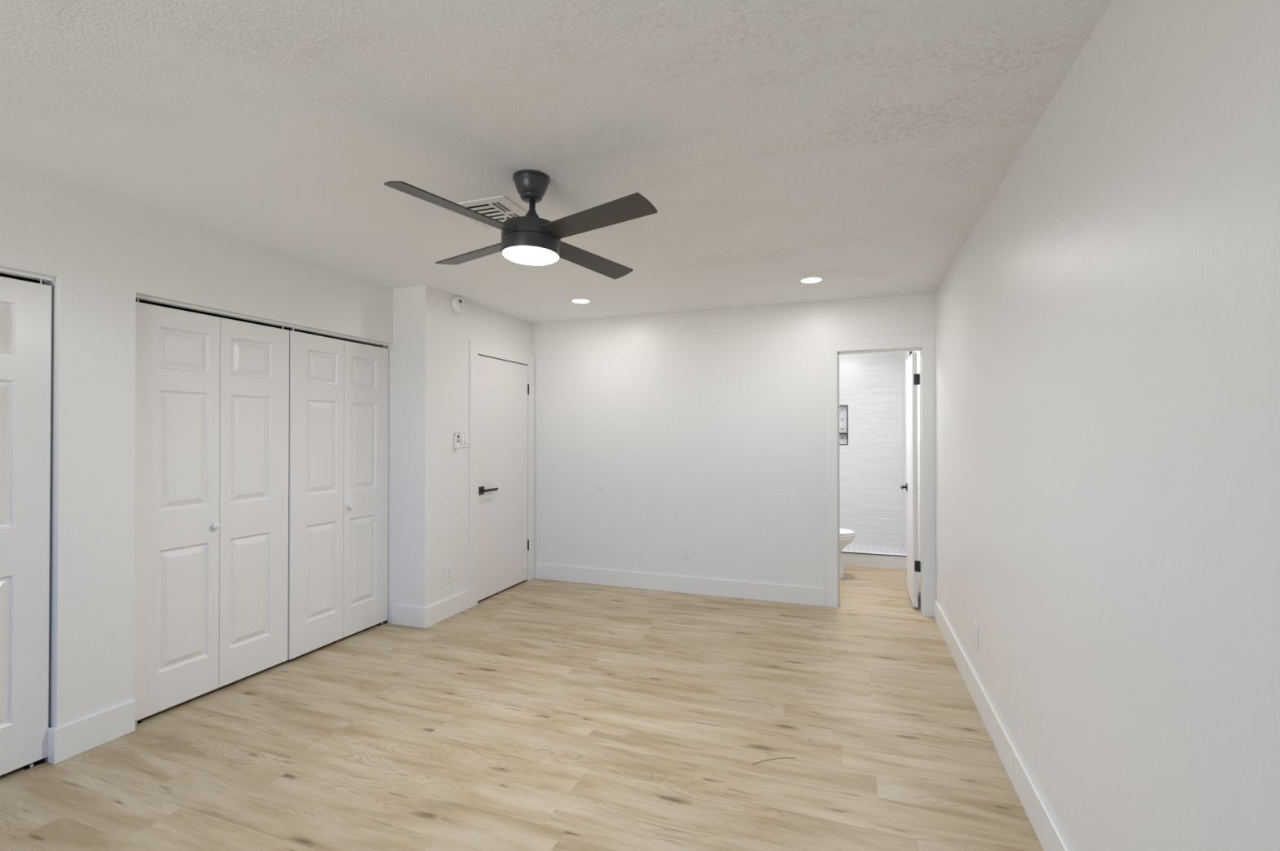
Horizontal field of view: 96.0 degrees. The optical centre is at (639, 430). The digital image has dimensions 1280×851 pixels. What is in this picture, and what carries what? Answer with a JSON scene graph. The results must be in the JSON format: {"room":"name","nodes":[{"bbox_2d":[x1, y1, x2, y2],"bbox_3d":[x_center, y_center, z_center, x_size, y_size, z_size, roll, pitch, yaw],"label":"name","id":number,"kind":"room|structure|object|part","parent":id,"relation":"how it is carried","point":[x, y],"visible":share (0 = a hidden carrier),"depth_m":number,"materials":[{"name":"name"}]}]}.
{"room":"empty bedroom","nodes":[
{"label":"empty bedroom","id":0,"kind":"room"},
{"bbox_2d":[0,273,315,334],"bbox_3d":[-3.253,0.166,1.627,0.748,2.440,6.050,0,0,20],"label":"wall","id":1,"kind":"structure","parent":0,"point":[1,274],"depth_m":3.62,"materials":[{"name":"grey paint"}]},
{"bbox_2d":[0,162,393,759],"bbox_3d":[-2.866,0.164,1.429,0.115,2.440,5.941,0,0,20],"label":"wall","id":2,"kind":"structure","parent":0,"point":[100,251],"depth_m":2.57,"materials":[{"name":"white paint"}]},
{"bbox_2d":[0,267,54,282],"bbox_3d":[-2.769,-0.643,1.689,0.038,0.015,1.610,0,0,20],"label":"closet track","id":3,"kind":"object","parent":2,"relation":"attached to","point":[6,271],"visible":1,"depth_m":2.36,"materials":[{"name":"white metal"}]},
{"bbox_2d":[0,276,52,776],"bbox_3d":[-2.616,0.363,2.052,0.069,2.008,0.796,0,0,20],"label":"door","id":4,"kind":"structure","parent":3,"relation":"hanging from","point":[25,307],"depth_m":2.35,"materials":[{"name":"white paint"}]},
{"bbox_2d":[22,757,46,770],"bbox_3d":[-2.510,1.364,2.390,0.028,0.055,0.062,0,0,20],"label":"pivot bracket","id":5,"kind":"object","parent":4,"relation":"attached to","point":[43,761],"visible":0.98,"depth_m":2.39,"materials":[{"name":"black metal"}]},
{"bbox_2d":[47,700,135,764],"bbox_3d":[-2.410,1.321,2.543,0.050,0.144,0.291,0,0,20],"label":"baseboard","id":6,"kind":"structure","parent":2,"relation":"attached to","point":[65,742],"depth_m":2.51,"materials":[{"name":"white paint"}]},
{"bbox_2d":[135,293,389,346],"bbox_3d":[-2.127,-0.630,3.467,0.038,0.015,1.610,0,0,20],"label":"closet track","id":7,"kind":"object","parent":2,"relation":"attached to","point":[140,297],"visible":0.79,"depth_m":3.24,"materials":[{"name":"silver metal"}]},
{"bbox_2d":[133,297,288,721],"bbox_3d":[-2.244,0.370,3.081,0.069,2.008,0.804,0,0,20],"label":"door","id":8,"kind":"structure","parent":7,"relation":"hanging from","point":[211,420],"depth_m":3.02,"materials":[{"name":"white paint"}]},
{"bbox_3d":[-2.241,0.504,3.041,0.036,0.035,0.035,0,0,20],"label":"knob","id":9,"kind":"part","parent":8,"relation":"part of","materials":[{"name":"white paint"}]},
{"bbox_2d":[287,327,388,660],"bbox_3d":[-1.971,0.376,3.836,0.069,2.008,0.790,0,0,20],"label":"door","id":10,"kind":"structure","parent":7,"relation":"hanging from","point":[339,389],"depth_m":3.78,"materials":[{"name":"white paint"}]},
{"bbox_3d":[-1.943,0.510,3.865,0.036,0.035,0.035,0,0,20],"label":"knob","id":11,"kind":"part","parent":10,"relation":"part of","materials":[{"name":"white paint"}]},
{"bbox_2d":[315,285,533,623],"bbox_3d":[-1.747,0.191,5.048,1.054,2.440,1.628,0,0,20],"label":"wall","id":12,"kind":"structure","parent":0,"point":[428,477],"depth_m":4.20,"materials":[{"name":"white paint"}]},
{"bbox_2d":[391,590,470,628],"bbox_3d":[-1.575,1.334,4.372,0.304,0.144,0.518,0,0,20],"label":"baseboard","id":13,"kind":"structure","parent":12,"relation":"attached to","point":[401,615],"depth_m":4.17,"materials":[{"name":"white paint"}]},
{"bbox_2d":[444,564,452,584],"bbox_3d":[-1.439,1.082,4.332,0.008,0.127,0.086,0,0,20],"label":"wall outlet","id":14,"kind":"object","parent":12,"relation":"attached to","point":[447,570],"visible":1,"depth_m":4.32,"materials":[{"name":"white plastic"}]},
{"bbox_2d":[453,431,460,448],"bbox_3d":[-1.402,0.071,4.417,0.026,0.126,0.049,0,0,20],"label":"remote","id":15,"kind":"object","parent":12,"relation":"attached to","point":[456,438],"visible":1,"depth_m":4.40,"materials":[{"name":"white plastic"}]},
{"bbox_2d":[451,296,465,314],"bbox_3d":[-1.393,-0.965,4.431,0.039,0.132,0.132,0,0,20],"label":"smoke detector","id":16,"kind":"object","parent":12,"relation":"attached to","point":[458,304],"visible":1,"depth_m":4.40,"materials":[{"name":"white plastic"}]},
{"bbox_2d":[459,431,469,447],"bbox_3d":[-1.374,0.073,4.513,0.014,0.120,0.132,0,0,20],"label":"light switch","id":17,"kind":"object","parent":12,"relation":"attached to","point":[464,436],"visible":1,"depth_m":4.52,"materials":[{"name":"white plastic"}]},
{"bbox_2d":[468,340,534,608],"bbox_3d":[-1.237,0.348,5.058,0.129,2.127,0.988,0,0,20],"label":"door frame","id":18,"kind":"structure","parent":12,"relation":"attached to","point":[476,348],"depth_m":4.66,"materials":[{"name":"white paint"}]},
{"bbox_2d":[477,355,528,601],"bbox_3d":[-1.178,0.391,5.042,0.087,2.001,0.792,0,0,20],"label":"door","id":19,"kind":"structure","parent":12,"relation":"in","point":[503,544],"depth_m":5.01,"materials":[{"name":"white paint"}]},
{"bbox_3d":[-1.254,0.494,4.777,0.052,0.064,0.197,0,0,20],"label":"handle","id":20,"kind":"part","parent":19,"relation":"part of","materials":[{"name":"black metal"}]},
{"bbox_2d":[0,564,1043,850],"bbox_3d":[-0.902,1.430,2.277,4.720,0.080,9.190,0,0,20],"label":"floor","id":21,"kind":"structure","parent":0,"point":[539,715],"depth_m":2.58,"materials":[{"name":"brown wood"}]},
{"bbox_2d":[135,721,142,725],"bbox_3d":[-2.390,1.366,2.722,0.028,0.055,0.062,0,0,20],"label":"pivot bracket","id":22,"kind":"object","parent":21,"relation":"on","point":[136,722],"visible":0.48,"depth_m":2.73,"materials":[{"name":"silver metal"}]},
{"bbox_2d":[378,620,387,625],"bbox_3d":[-1.863,1.377,4.181,0.028,0.055,0.062,0,0,20],"label":"pivot bracket","id":23,"kind":"object","parent":21,"relation":"on","point":[386,621],"visible":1,"depth_m":4.19,"materials":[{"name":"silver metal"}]},
{"bbox_2d":[840,528,854,578],"bbox_3d":[1.702,1.029,5.651,0.763,0.772,0.444,0,0,20],"label":"toilet","id":24,"kind":"object","parent":21,"relation":"on","point":[846,536],"visible":0.17,"depth_m":5.46,"materials":[{"name":"white ceramic"}]},
{"bbox_3d":[1.840,1.000,5.601,0.465,0.020,0.368,0,0,20],"label":"seat","id":25,"kind":"part","parent":24,"relation":"part of","materials":[{"name":"white plastic"}]},
{"bbox_3d":[1.839,0.974,5.602,0.462,0.028,0.366,0,0,20],"label":"lid","id":26,"kind":"part","parent":24,"relation":"part of","materials":[{"name":"white ceramic"}]},
{"bbox_2d":[840,550,906,569],"bbox_3d":[2.156,1.349,6.120,1.300,0.139,0.124,0,0,20],"label":"shower curb","id":27,"kind":"object","parent":21,"relation":"on","point":[849,557],"visible":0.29,"depth_m":5.97,"materials":[{"name":"tile"}]},
{"bbox_2d":[0,0,1112,323],"bbox_3d":[-0.714,-1.086,2.818,4.720,0.080,10.300,0,0,20],"label":"ceiling","id":28,"kind":"structure","parent":0,"point":[858,146],"depth_m":1.99,"materials":[{"name":"paint"}]},
{"bbox_2d":[457,195,527,229],"bbox_3d":[-0.700,-1.037,2.770,0.310,0.020,0.320,0,0,20],"label":"ceiling vent","id":29,"kind":"object","parent":28,"relation":"in","point":[500,208],"visible":0.66,"depth_m":2.71,"materials":[{"name":"white metal"}]},
{"bbox_2d":[383,169,657,279],"bbox_3d":[-0.451,-0.881,2.395,0.940,0.337,0.940,0,0,-7],"label":"ceiling fan","id":30,"kind":"object","parent":28,"relation":"hanging from","point":[530,239],"visible":1,"depth_m":2.29,"materials":[{"name":"black metal"}]},
{"bbox_3d":[-0.669,-0.813,2.112,0.121,0.006,0.513,16,7,37],"label":"blade","id":31,"kind":"part","parent":30,"relation":"part of","materials":[{"name":"grey wood"}]},
{"bbox_3d":[-0.733,-0.800,2.612,0.513,0.006,0.121,0,10,38],"label":"blade","id":32,"kind":"part","parent":30,"relation":"part of","materials":[{"name":"grey wood"}]},
{"bbox_3d":[-0.233,-0.786,2.675,0.121,0.006,0.513,-15,-11,36],"label":"blade","id":33,"kind":"part","parent":30,"relation":"part of","materials":[{"name":"grey wood"}]},
{"bbox_3d":[-0.169,-0.799,2.175,0.513,0.006,0.121,0,-14,38],"label":"blade","id":34,"kind":"part","parent":30,"relation":"part of","materials":[{"name":"grey wood"}]},
{"bbox_2d":[570,298,591,303],"bbox_3d":[-0.471,-1.030,4.589,0.160,0.006,0.160,0,0,20],"label":"recessed light","id":35,"kind":"object","parent":28,"relation":"in","point":[574,300],"visible":1,"depth_m":4.57,"materials":[{"name":"white plastic"}]},
{"bbox_2d":[799,276,823,283],"bbox_3d":[1.181,-1.035,3.973,0.160,0.006,0.160,0,0,20],"label":"recessed light","id":36,"kind":"object","parent":28,"relation":"in","point":[811,279],"visible":1,"depth_m":3.97,"materials":[{"name":"white plastic"}]},
{"bbox_2d":[533,293,934,588],"bbox_3d":[0.625,0.190,4.992,3.446,2.440,0.120,0,0,20],"label":"wall","id":37,"kind":"structure","parent":0,"point":[704,430],"depth_m":4.99,"materials":[{"name":"white paint"}]},
{"bbox_2d":[595,481,603,489],"bbox_3d":[-0.372,0.504,5.283,0.074,0.074,0.006,0,0,20],"label":"cover plate","id":38,"kind":"object","parent":37,"relation":"attached to","point":[599,485],"visible":1,"depth_m":5.28,"materials":[{"name":"white paint"}]},
{"bbox_2d":[534,564,826,606],"bbox_3d":[0.239,1.339,5.052,2.644,0.144,0.014,0,0,20],"label":"baseboard","id":39,"kind":"structure","parent":37,"relation":"attached to","point":[800,595],"depth_m":4.98,"materials":[{"name":"white paint"}]},
{"bbox_2d":[682,543,691,559],"bbox_3d":[0.407,1.048,4.996,0.078,0.124,0.008,0,0,20],"label":"wall outlet","id":40,"kind":"object","parent":37,"relation":"attached to","point":[686,548],"visible":1,"depth_m":4.99,"materials":[{"name":"white plastic"}]},
{"bbox_2d":[825,333,935,617],"bbox_3d":[1.873,0.338,4.532,0.786,2.137,0.134,0,0,20],"label":"door frame","id":41,"kind":"structure","parent":37,"relation":"attached to","point":[924,344],"depth_m":4.47,"materials":[{"name":"white paint"}]},
{"bbox_2d":[900,352,920,608],"bbox_3d":[2.254,0.389,4.795,0.127,2.002,0.610,0,0,20],"label":"door","id":42,"kind":"structure","parent":37,"relation":"in","point":[913,379],"depth_m":4.56,"materials":[{"name":"white paint"}]},
{"bbox_3d":[2.289,0.494,4.995,0.052,0.064,0.147,0,0,20],"label":"handle","id":43,"kind":"part","parent":42,"relation":"part of","materials":[{"name":"black metal"}]},
{"bbox_2d":[839,351,902,547],"bbox_3d":[2.492,0.205,7.030,1.320,2.440,0.120,0,0,20],"label":"wall","id":44,"kind":"structure","parent":0,"point":[871,495],"depth_m":6.87,"materials":[{"name":"tile"}]},
{"bbox_2d":[839,404,848,444],"bbox_3d":[2.351,-0.063,7.070,0.378,0.483,0.104,0,0,20],"label":"shower niche","id":45,"kind":"object","parent":44,"relation":"attached to","point":[843,410],"visible":0.38,"depth_m":7.06,"materials":[{"name":"tile"}]},
{"bbox_2d":[842,544,906,554],"bbox_3d":[2.320,1.404,6.573,1.300,0.075,0.840,0,0,20],"label":"floor","id":46,"kind":"structure","parent":0,"point":[850,547],"depth_m":6.65,"materials":[{"name":"tile"}]},
{"bbox_2d":[902,0,1279,850],"bbox_3d":[1.460,0.167,2.087,0.140,2.440,10.120,0,0,20],"label":"wall","id":47,"kind":"structure","parent":0,"point":[1107,327],"depth_m":1.33,"materials":[{"name":"white paint"}]},
{"bbox_2d":[973,621,978,650],"bbox_3d":[1.715,1.048,2.942,0.008,0.122,0.082,0,0,20],"label":"wall outlet","id":48,"kind":"object","parent":47,"relation":"attached to","point":[975,626],"visible":1,"depth_m":2.93,"materials":[{"name":"white plastic"}]},
{"bbox_2d":[933,598,1070,850],"bbox_3d":[0.951,1.306,0.834,0.014,0.144,7.434,0,0,20],"label":"baseboard","id":49,"kind":"structure","parent":47,"relation":"attached to","point":[1046,829],"depth_m":2.32,"materials":[{"name":"white paint"}]}
]}

